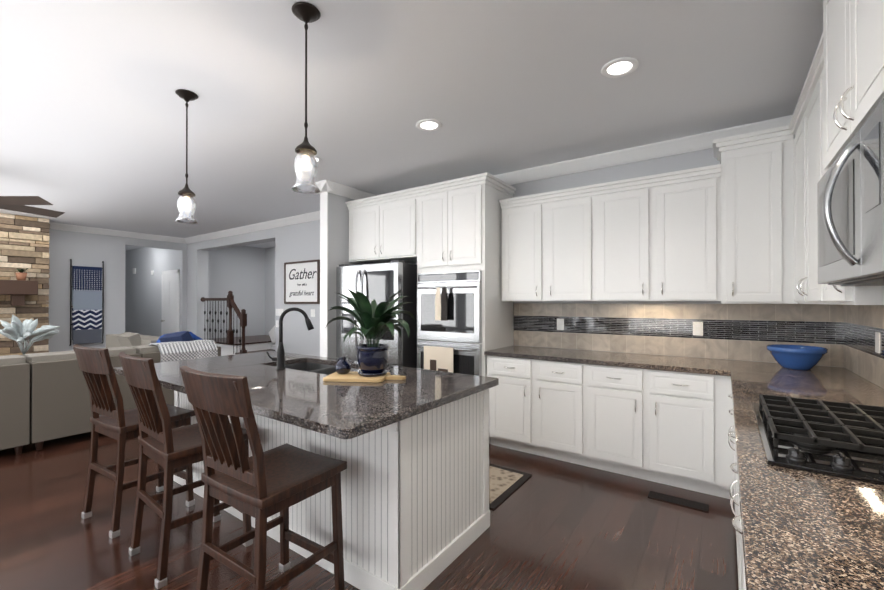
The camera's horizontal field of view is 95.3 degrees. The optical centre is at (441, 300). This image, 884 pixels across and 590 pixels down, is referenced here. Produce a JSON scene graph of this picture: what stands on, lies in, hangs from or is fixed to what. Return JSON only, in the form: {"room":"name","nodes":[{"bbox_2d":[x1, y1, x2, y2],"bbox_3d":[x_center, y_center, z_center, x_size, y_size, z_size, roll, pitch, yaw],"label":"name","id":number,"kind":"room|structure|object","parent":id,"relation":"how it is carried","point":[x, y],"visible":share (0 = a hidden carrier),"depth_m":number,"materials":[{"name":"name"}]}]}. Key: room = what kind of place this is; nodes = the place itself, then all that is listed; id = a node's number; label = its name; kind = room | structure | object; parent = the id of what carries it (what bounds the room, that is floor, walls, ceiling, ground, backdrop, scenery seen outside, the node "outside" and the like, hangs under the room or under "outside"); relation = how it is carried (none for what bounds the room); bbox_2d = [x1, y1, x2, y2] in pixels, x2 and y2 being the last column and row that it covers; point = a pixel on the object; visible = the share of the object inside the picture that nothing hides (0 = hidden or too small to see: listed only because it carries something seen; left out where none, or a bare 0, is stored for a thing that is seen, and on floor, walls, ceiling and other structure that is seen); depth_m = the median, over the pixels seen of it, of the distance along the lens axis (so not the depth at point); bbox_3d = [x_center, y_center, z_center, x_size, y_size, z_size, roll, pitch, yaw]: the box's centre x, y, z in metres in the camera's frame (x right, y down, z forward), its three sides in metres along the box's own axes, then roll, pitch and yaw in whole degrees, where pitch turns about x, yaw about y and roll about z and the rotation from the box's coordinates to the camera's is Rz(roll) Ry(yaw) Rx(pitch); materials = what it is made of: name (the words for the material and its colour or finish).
{"room":"kitchen","nodes":[
{"label":"kitchen","id":0,"kind":"room"},
{"bbox_2d":[125,247,179,336],"bbox_3d":[-7.258,0.043,10.025,3.780,2.770,0.120,0,0,35],"label":"wall","id":1,"kind":"structure","parent":0,"point":[143,298],"depth_m":10.03,"materials":[{"name":"grey paint"}]},
{"bbox_2d":[133,268,153,274],"bbox_3d":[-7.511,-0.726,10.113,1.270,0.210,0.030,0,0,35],"label":"thermostat","id":2,"kind":"object","parent":1,"relation":"attached to","point":[134,271],"visible":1,"depth_m":10.39,"materials":[{"name":"white plastic"}]},
{"bbox_2d":[161,269,179,335],"bbox_3d":[-6.227,0.369,9.178,0.910,2.110,0.077,0,0,35],"label":"hall door","id":3,"kind":"structure","parent":1,"relation":"in","point":[170,300],"depth_m":9.18,"materials":[{"name":"white wood"}]},
{"bbox_2d":[48,229,264,351],"bbox_3d":[-7.535,0.026,6.237,0.120,2.770,10.200,0,0,35],"label":"wall","id":4,"kind":"structure","parent":0,"point":[85,249],"depth_m":7.92,"materials":[{"name":"grey paint"}]},
{"bbox_2d":[69,259,103,345],"bbox_3d":[-6.556,0.040,7.444,0.092,1.566,0.478,0,0,35],"label":"rack","id":5,"kind":"object","parent":4,"relation":"attached to","point":[87,324],"visible":1,"depth_m":7.40,"materials":[{"name":"black metal"}]},
{"bbox_2d":[49,223,184,242],"bbox_3d":[-7.902,-1.310,5.524,0.106,0.104,8.120,0,0,35],"label":"crown molding","id":6,"kind":"structure","parent":4,"relation":"attached to","point":[56,226],"depth_m":7.74,"materials":[{"name":"white"}]},
{"bbox_2d":[265,247,274,334],"bbox_3d":[-2.606,0.039,9.081,4.920,2.770,0.120,0,0,35],"label":"wall","id":7,"kind":"structure","parent":0,"point":[269,289],"depth_m":10.26,"materials":[{"name":"grey paint"}]},
{"bbox_2d":[328,192,365,357],"bbox_3d":[-1.101,0.020,5.116,0.100,2.770,0.959,0,0,35],"label":"wall","id":8,"kind":"structure","parent":0,"point":[338,232],"depth_m":4.78,"materials":[{"name":"grey paint"}]},
{"bbox_2d":[320,192,327,356],"bbox_3d":[-1.381,0.031,4.716,0.130,2.745,0.016,0,0,35],"label":"trim wing end","id":9,"kind":"structure","parent":8,"relation":"attached to","point":[323,273],"depth_m":4.71,"materials":[{"name":"white"}]},
{"bbox_2d":[317,180,376,199],"bbox_3d":[-1.087,-1.312,4.981,0.124,0.104,0.956,0,0,35],"label":"crown molding","id":10,"kind":"structure","parent":8,"relation":"attached to","point":[332,187],"depth_m":4.80,"materials":[{"name":"white wood"}]},
{"bbox_2d":[0,432,738,589],"bbox_3d":[-4.691,1.432,4.417,14.420,0.060,10.500,0,0,35],"label":"floor","id":11,"kind":"structure","parent":0,"point":[555,524],"depth_m":2.36,"materials":[{"name":"brown wood"}]},
{"bbox_2d":[0,213,49,355],"bbox_3d":[-7.427,0.025,5.809,0.541,2.768,2.517,0,0,35],"label":"fireplace","id":12,"kind":"object","parent":11,"relation":"on","point":[24,242],"visible":0.5,"depth_m":6.47,"materials":[{"name":"brown stone"}]},
{"bbox_2d":[0,280,37,305],"bbox_3d":[-7.047,-0.117,5.663,0.260,0.390,1.920,0,0,35],"label":"mantel shelf","id":13,"kind":"object","parent":12,"relation":"attached to","point":[17,291],"visible":1,"depth_m":6.23,"materials":[{"name":"brown wood"}]},
{"bbox_2d":[15,268,27,279],"bbox_3d":[-6.593,-0.408,6.309,0.270,0.196,0.249,0,0,35],"label":"mantel plant","id":14,"kind":"object","parent":13,"relation":"on","point":[21,275],"visible":0.79,"depth_m":6.28,"materials":[{"name":"green plant"}]},
{"bbox_2d":[0,331,220,454],"bbox_3d":[-4.861,0.890,4.479,2.773,1.025,3.502,0,0,35],"label":"sofa","id":15,"kind":"object","parent":11,"relation":"on","point":[45,396],"visible":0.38,"depth_m":3.85,"materials":[{"name":"grey fabric"}]},
{"bbox_2d":[73,344,194,538],"bbox_3d":[-2.018,0.838,2.634,0.463,1.114,0.550,0,0,31],"label":"stool","id":16,"kind":"object","parent":11,"relation":"on","point":[119,423],"visible":0.9,"depth_m":2.46,"materials":[{"name":"brown wood"}]},
{"bbox_2d":[119,352,252,588],"bbox_3d":[-1.422,0.836,2.235,0.483,1.114,0.562,0,0,35],"label":"stool","id":17,"kind":"object","parent":11,"relation":"on","point":[166,446],"visible":0.79,"depth_m":2.05,"materials":[{"name":"brown wood"}]},
{"bbox_2d":[208,326,274,355],"bbox_3d":[-3.111,0.048,8.367,4.666,2.746,1.620,0,0,35],"label":"stair steps","id":18,"kind":"structure","parent":11,"relation":"on","point":[259,343],"depth_m":8.59,"materials":[{"name":"white wood"}]},
{"bbox_2d":[180,366,346,589],"bbox_3d":[-0.775,0.834,1.767,0.475,1.114,0.558,0,0,35],"label":"stool","id":19,"kind":"object","parent":11,"relation":"on","point":[259,485],"visible":1,"depth_m":1.65,"materials":[{"name":"brown wood"}]},
{"bbox_2d":[173,387,490,589],"bbox_3d":[-0.896,0.957,2.802,2.318,0.874,0.854,0,0,35],"label":"kitchen island","id":20,"kind":"object","parent":11,"relation":"on","point":[412,449],"depth_m":2.02,"materials":[{"name":"white wood"}]},
{"bbox_2d":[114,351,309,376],"bbox_3d":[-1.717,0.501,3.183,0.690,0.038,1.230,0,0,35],"label":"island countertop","id":21,"kind":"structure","parent":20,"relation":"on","point":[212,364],"depth_m":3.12,"materials":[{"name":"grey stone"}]},
{"bbox_2d":[158,355,358,394],"bbox_3d":[-1.107,0.499,2.755,0.800,0.038,1.230,0,0,35],"label":"island countertop","id":22,"kind":"structure","parent":20,"relation":"on","point":[258,374],"depth_m":2.60,"materials":[{"name":"grey stone"}]},
{"bbox_2d":[266,307,313,369],"bbox_3d":[-1.054,0.264,2.809,0.249,0.430,0.224,0,0,35],"label":"faucet","id":23,"kind":"object","parent":22,"relation":"on","point":[280,358],"visible":1,"depth_m":2.79,"materials":[{"name":"black metal"}]},
{"bbox_2d":[270,359,357,374],"bbox_3d":[-0.938,0.621,2.996,0.820,0.228,0.440,0,0,35],"label":"sink","id":24,"kind":"object","parent":22,"relation":"in","point":[303,364],"depth_m":3.29,"materials":[{"name":"metal"}]},
{"bbox_2d":[249,365,498,442],"bbox_3d":[-0.387,0.497,2.249,0.960,0.038,1.230,0,0,35],"label":"island countertop","id":25,"kind":"structure","parent":20,"relation":"on","point":[345,411],"depth_m":1.96,"materials":[{"name":"grey stone"}]},
{"bbox_2d":[323,372,406,382],"bbox_3d":[-0.453,0.460,2.464,0.488,0.034,0.246,0,0,6],"label":"cutting board","id":26,"kind":"object","parent":25,"relation":"on","point":[348,377],"visible":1,"depth_m":2.40,"materials":[{"name":"brown wood"}]},
{"bbox_2d":[335,357,350,373],"bbox_3d":[-0.622,0.407,2.526,0.106,0.103,0.100,0,0,35],"label":"jug","id":27,"kind":"object","parent":26,"relation":"on","point":[343,365],"visible":1,"depth_m":2.49,"materials":[{"name":"blue ceramic"}]},
{"bbox_2d":[326,289,414,376],"bbox_3d":[-0.399,0.197,2.518,0.562,0.524,0.525,0,0,35],"label":"potted plant","id":28,"kind":"object","parent":26,"relation":"on","point":[373,318],"visible":1,"depth_m":2.41,"materials":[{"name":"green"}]},
{"bbox_2d":[336,260,416,367],"bbox_3d":[-0.635,0.491,4.789,0.965,1.825,0.898,0,0,35],"label":"fridge","id":29,"kind":"object","parent":11,"relation":"on","point":[381,282],"visible":0.33,"depth_m":4.41,"materials":[{"name":"grey metal"}]},
{"bbox_2d":[413,176,513,443],"bbox_3d":[0.240,0.127,4.336,0.830,2.549,0.684,0,0,35],"label":"tall cabinet","id":30,"kind":"object","parent":11,"relation":"on","point":[447,234],"depth_m":4.02,"materials":[{"name":"white wood"}]},
{"bbox_2d":[424,346,452,372],"bbox_3d":[-0.038,0.646,4.034,0.360,0.360,0.010,0,0,35],"label":"hanging towel","id":31,"kind":"object","parent":30,"relation":"hanging from","point":[438,358],"depth_m":4.03,"materials":[{"name":"beige fabric"}]},
{"bbox_2d":[435,287,447,320],"bbox_3d":[-0.009,0.036,4.017,0.145,0.330,0.015,0,0,35],"label":"hanging towel","id":32,"kind":"object","parent":30,"relation":"hanging from","point":[441,311],"depth_m":4.01,"materials":[{"name":"beige fabric"}]},
{"bbox_2d":[489,463,531,509],"bbox_3d":[-0.034,1.391,3.341,1.380,0.010,0.650,0,0,35],"label":"rug","id":33,"kind":"object","parent":11,"relation":"on","point":[504,483],"visible":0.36,"depth_m":3.06,"materials":[{"name":"beige fabric"}]},
{"bbox_2d":[487,356,586,465],"bbox_3d":[0.981,0.962,3.834,0.924,0.874,0.647,0,0,35],"label":"base cabinet","id":34,"kind":"object","parent":11,"relation":"on","point":[537,407],"depth_m":3.53,"materials":[{"name":"white wood"}]},
{"bbox_2d":[587,364,714,495],"bbox_3d":[1.718,0.960,3.317,0.877,0.874,0.647,0,0,35],"label":"base cabinet","id":35,"kind":"object","parent":11,"relation":"on","point":[672,428],"depth_m":3.02,"materials":[{"name":"white wood"}]},
{"bbox_2d":[484,345,727,375],"bbox_3d":[1.363,0.503,3.559,1.890,0.038,0.664,0,0,35],"label":"countertop","id":36,"kind":"structure","parent":35,"relation":"on","point":[709,366],"depth_m":3.34,"materials":[{"name":"stone"}]},
{"bbox_2d":[648,491,708,511],"bbox_3d":[1.635,1.390,2.793,0.360,0.008,0.110,0,0,35],"label":"floor vent","id":37,"kind":"object","parent":11,"relation":"in","point":[680,501],"visible":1,"depth_m":2.78,"materials":[{"name":"black metal"}]},
{"bbox_2d":[731,392,734,527],"bbox_3d":[1.996,0.955,2.186,0.656,0.874,0.930,0,0,35],"label":"base cabinet","id":38,"kind":"object","parent":11,"relation":"on","point":[732,445],"depth_m":2.31,"materials":[{"name":"white wood"}]},
{"bbox_2d":[731,400,738,585],"bbox_3d":[1.470,0.951,1.437,0.656,0.874,0.900,0,0,35],"label":"base cabinet","id":39,"kind":"object","parent":11,"relation":"on","point":[732,420],"depth_m":1.93,"materials":[{"name":"white wood"}]},
{"bbox_2d":[739,499,745,589],"bbox_3d":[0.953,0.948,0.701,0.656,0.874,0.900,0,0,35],"label":"base cabinet","id":40,"kind":"object","parent":11,"relation":"on","point":[742,581],"depth_m":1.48,"materials":[{"name":"white wood"}]},
{"bbox_2d":[728,360,883,589],"bbox_3d":[1.221,0.492,1.099,0.675,0.038,4.855,0,0,35],"label":"countertop","id":41,"kind":"structure","parent":40,"relation":"on","point":[803,530],"depth_m":0.92,"materials":[{"name":"stone"}]},
{"bbox_2d":[766,344,827,369],"bbox_3d":[2.493,0.403,2.836,0.324,0.152,0.324,0,0,35],"label":"bowl","id":42,"kind":"object","parent":41,"relation":"on","point":[798,357],"visible":1,"depth_m":2.75,"materials":[{"name":"blue ceramic"}]},
{"bbox_2d":[752,394,883,484],"bbox_3d":[1.387,0.442,1.339,0.530,0.062,0.820,0,0,35],"label":"cooktop","id":43,"kind":"object","parent":41,"relation":"in","point":[830,438],"visible":1,"depth_m":1.28,"materials":[{"name":"black metal"}]},
{"bbox_3d":[-5.562,1.186,5.195,0.800,0.440,0.870,0,0,35],"label":"side table","id":44,"kind":"object","parent":11,"relation":"on","visible":0},
{"bbox_2d":[0,314,59,355],"bbox_3d":[-5.461,0.572,5.353,0.760,0.786,0.616,0,0,35],"label":"plant","id":45,"kind":"object","parent":44,"relation":"on","point":[16,329],"visible":0.98,"depth_m":5.23,"materials":[{"name":"grey"}]},
{"bbox_2d":[0,0,822,250],"bbox_3d":[-4.691,-1.418,4.430,14.420,0.100,10.500,0,0,35],"label":"ceiling","id":46,"kind":"structure","parent":0,"point":[92,119],"depth_m":2.64,"materials":[{"name":"white paint"}]},
{"bbox_2d":[0,196,64,217],"bbox_3d":[-4.807,-1.144,4.147,1.356,0.449,1.417,0,0,35],"label":"ceiling fan","id":47,"kind":"object","parent":46,"relation":"hanging from","point":[16,203],"visible":1,"depth_m":4.18,"materials":[{"name":"brown wood"}]},
{"bbox_2d":[175,89,197,223],"bbox_3d":[-1.700,-0.948,2.683,0.132,0.854,0.132,0,0,35],"label":"pendant light","id":48,"kind":"object","parent":46,"relation":"hanging from","point":[186,204],"visible":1,"depth_m":2.66,"materials":[{"name":"white glass"}]},
{"bbox_2d":[291,2,320,193],"bbox_3d":[-0.648,-0.952,1.919,0.132,0.854,0.132,0,0,35],"label":"pendant light","id":49,"kind":"object","parent":46,"relation":"hanging from","point":[305,164],"visible":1,"depth_m":1.89,"materials":[{"name":"white glass"}]},
{"bbox_2d":[315,156,321,162],"bbox_3d":[-1.266,-1.364,3.895,0.203,0.011,0.203,0,0,29],"label":"recessed light","id":50,"kind":"object","parent":46,"relation":"in","point":[318,159],"depth_m":3.89,"materials":[{"name":"white"}]},
{"bbox_2d":[416,119,441,130],"bbox_3d":[-0.102,-1.368,3.151,0.203,0.011,0.203,0,0,29],"label":"recessed light","id":51,"kind":"object","parent":46,"relation":"in","point":[425,124],"depth_m":3.14,"materials":[{"name":"white"}]},
{"bbox_2d":[601,57,638,77],"bbox_3d":[1.049,-1.371,2.380,0.203,0.011,0.203,0,0,26],"label":"recessed light","id":52,"kind":"object","parent":46,"relation":"in","point":[619,67],"depth_m":2.37,"materials":[{"name":"white"}]},
{"bbox_2d":[187,134,833,366],"bbox_3d":[-1.288,0.024,5.981,10.640,2.770,0.240,0,0,35],"label":"wall","id":53,"kind":"structure","parent":0,"point":[297,242],"depth_m":6.52,"materials":[{"name":"grey paint"}]},
{"bbox_2d":[200,291,246,353],"bbox_3d":[-4.478,0.525,8.218,1.696,1.430,0.100,0,0,35],"label":"stair railing","id":54,"kind":"object","parent":53,"relation":"attached to","point":[241,315],"visible":0.98,"depth_m":8.01,"materials":[{"name":"brown"}]},
{"bbox_2d":[185,211,319,242],"bbox_3d":[-3.220,-1.302,7.132,5.681,0.104,0.106,0,0,35],"label":"crown molding","id":55,"kind":"structure","parent":53,"relation":"attached to","point":[313,216],"depth_m":7.13,"materials":[{"name":"white wood"}]},
{"bbox_2d":[276,309,282,315],"bbox_3d":[-2.766,0.208,6.864,0.174,0.105,0.008,0,0,35],"label":"switch plate","id":56,"kind":"object","parent":53,"relation":"attached to","point":[279,312],"depth_m":6.86,"materials":[{"name":"white plastic"}]},
{"bbox_2d":[284,259,319,303],"bbox_3d":[-2.271,-0.288,6.505,0.898,0.688,0.030,0,0,35],"label":"gather sign","id":57,"kind":"object","parent":53,"relation":"attached to","point":[301,282],"visible":1,"depth_m":6.48,"materials":[{"name":"white"}]},
{"bbox_2d":[311,309,314,316],"bbox_3d":[-2.039,0.201,6.354,0.100,0.120,0.006,0,0,35],"label":"switch plate","id":58,"kind":"object","parent":53,"relation":"attached to","point":[312,310],"depth_m":6.35,"materials":[{"name":"white plastic"}]},
{"bbox_2d":[347,192,412,263],"bbox_3d":[-0.532,-0.808,4.899,1.075,0.675,0.657,0,0,35],"label":"upper cabinet","id":59,"kind":"object","parent":53,"relation":"attached to","point":[380,231],"depth_m":4.62,"materials":[{"name":"white wood"}]},
{"bbox_2d":[500,196,546,300],"bbox_3d":[0.881,-0.475,4.095,0.460,0.970,0.347,0,0,35],"label":"upper cabinet","id":60,"kind":"object","parent":53,"relation":"attached to","point":[524,222],"depth_m":3.94,"materials":[{"name":"white wood"}]},
{"bbox_2d":[547,188,594,300],"bbox_3d":[1.257,-0.476,3.830,0.460,0.970,0.347,0,0,35],"label":"upper cabinet","id":61,"kind":"object","parent":53,"relation":"attached to","point":[570,216],"depth_m":3.67,"materials":[{"name":"white wood"}]},
{"bbox_2d":[595,180,654,300],"bbox_3d":[1.634,-0.477,3.566,0.460,0.970,0.347,0,0,35],"label":"upper cabinet","id":62,"kind":"object","parent":53,"relation":"attached to","point":[624,213],"depth_m":3.41,"materials":[{"name":"white wood"}]},
{"bbox_2d":[494,115,792,184],"bbox_3d":[0.981,-1.316,4.183,4.391,0.104,0.106,0,0,35],"label":"crown molding","id":63,"kind":"structure","parent":53,"relation":"attached to","point":[691,143],"depth_m":3.62,"materials":[{"name":"white wood"}]},
{"bbox_2d":[514,303,837,366],"bbox_3d":[1.821,0.256,3.638,2.550,0.453,0.015,0,0,35],"label":"tile backsplash","id":64,"kind":"structure","parent":53,"relation":"attached to","point":[744,332],"depth_m":3.46,"materials":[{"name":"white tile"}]},
{"bbox_2d":[655,168,722,303],"bbox_3d":[2.010,-0.478,3.302,0.460,0.970,0.347,0,0,35],"label":"upper cabinet","id":65,"kind":"object","parent":53,"relation":"attached to","point":[688,209],"depth_m":3.15,"materials":[{"name":"white wood"}]},
{"bbox_2d":[838,305,883,388],"bbox_3d":[1.494,0.205,0.910,0.015,0.530,4.858,0,0,35],"label":"tile backsplash","id":66,"kind":"structure","parent":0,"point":[850,337],"depth_m":2.49,"materials":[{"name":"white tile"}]},
{"bbox_3d":[0.615,-0.006,-0.463,0.120,2.770,8.600,0,0,35],"label":"wall","id":67,"kind":"structure","parent":0,"visible":0},
{"bbox_2d":[719,136,770,303],"bbox_3d":[2.342,-0.564,3.069,0.350,1.180,0.347,0,0,35],"label":"upper cabinet","id":68,"kind":"object","parent":67,"relation":"attached to","point":[738,224],"depth_m":2.94,"materials":[{"name":"white wood"}]},
{"bbox_2d":[791,76,818,303],"bbox_3d":[2.295,-0.568,2.316,0.309,1.180,0.986,0,0,35],"label":"upper cabinet","id":69,"kind":"object","parent":67,"relation":"attached to","point":[804,266],"depth_m":2.43,"materials":[{"name":"white wood"}]},
{"bbox_2d":[815,64,883,304],"bbox_3d":[1.870,-0.571,1.710,0.309,1.180,0.494,0,0,35],"label":"upper cabinet","id":70,"kind":"object","parent":67,"relation":"attached to","point":[828,294],"depth_m":1.81,"materials":[{"name":"white wood"}]},
{"bbox_2d":[819,0,883,179],"bbox_3d":[1.456,-0.892,1.179,0.374,0.757,0.845,0,0,35],"label":"upper cabinet","id":71,"kind":"object","parent":67,"relation":"attached to","point":[851,44],"depth_m":1.30,"materials":[{"name":"white wood"}]},
{"bbox_2d":[817,98,883,285],"bbox_3d":[1.417,-0.270,1.202,0.467,0.427,0.835,0,0,35],"label":"microwave","id":72,"kind":"object","parent":71,"relation":"attached to","point":[850,198],"visible":1,"depth_m":1.15,"materials":[{"name":"silver metal"}]}
]}

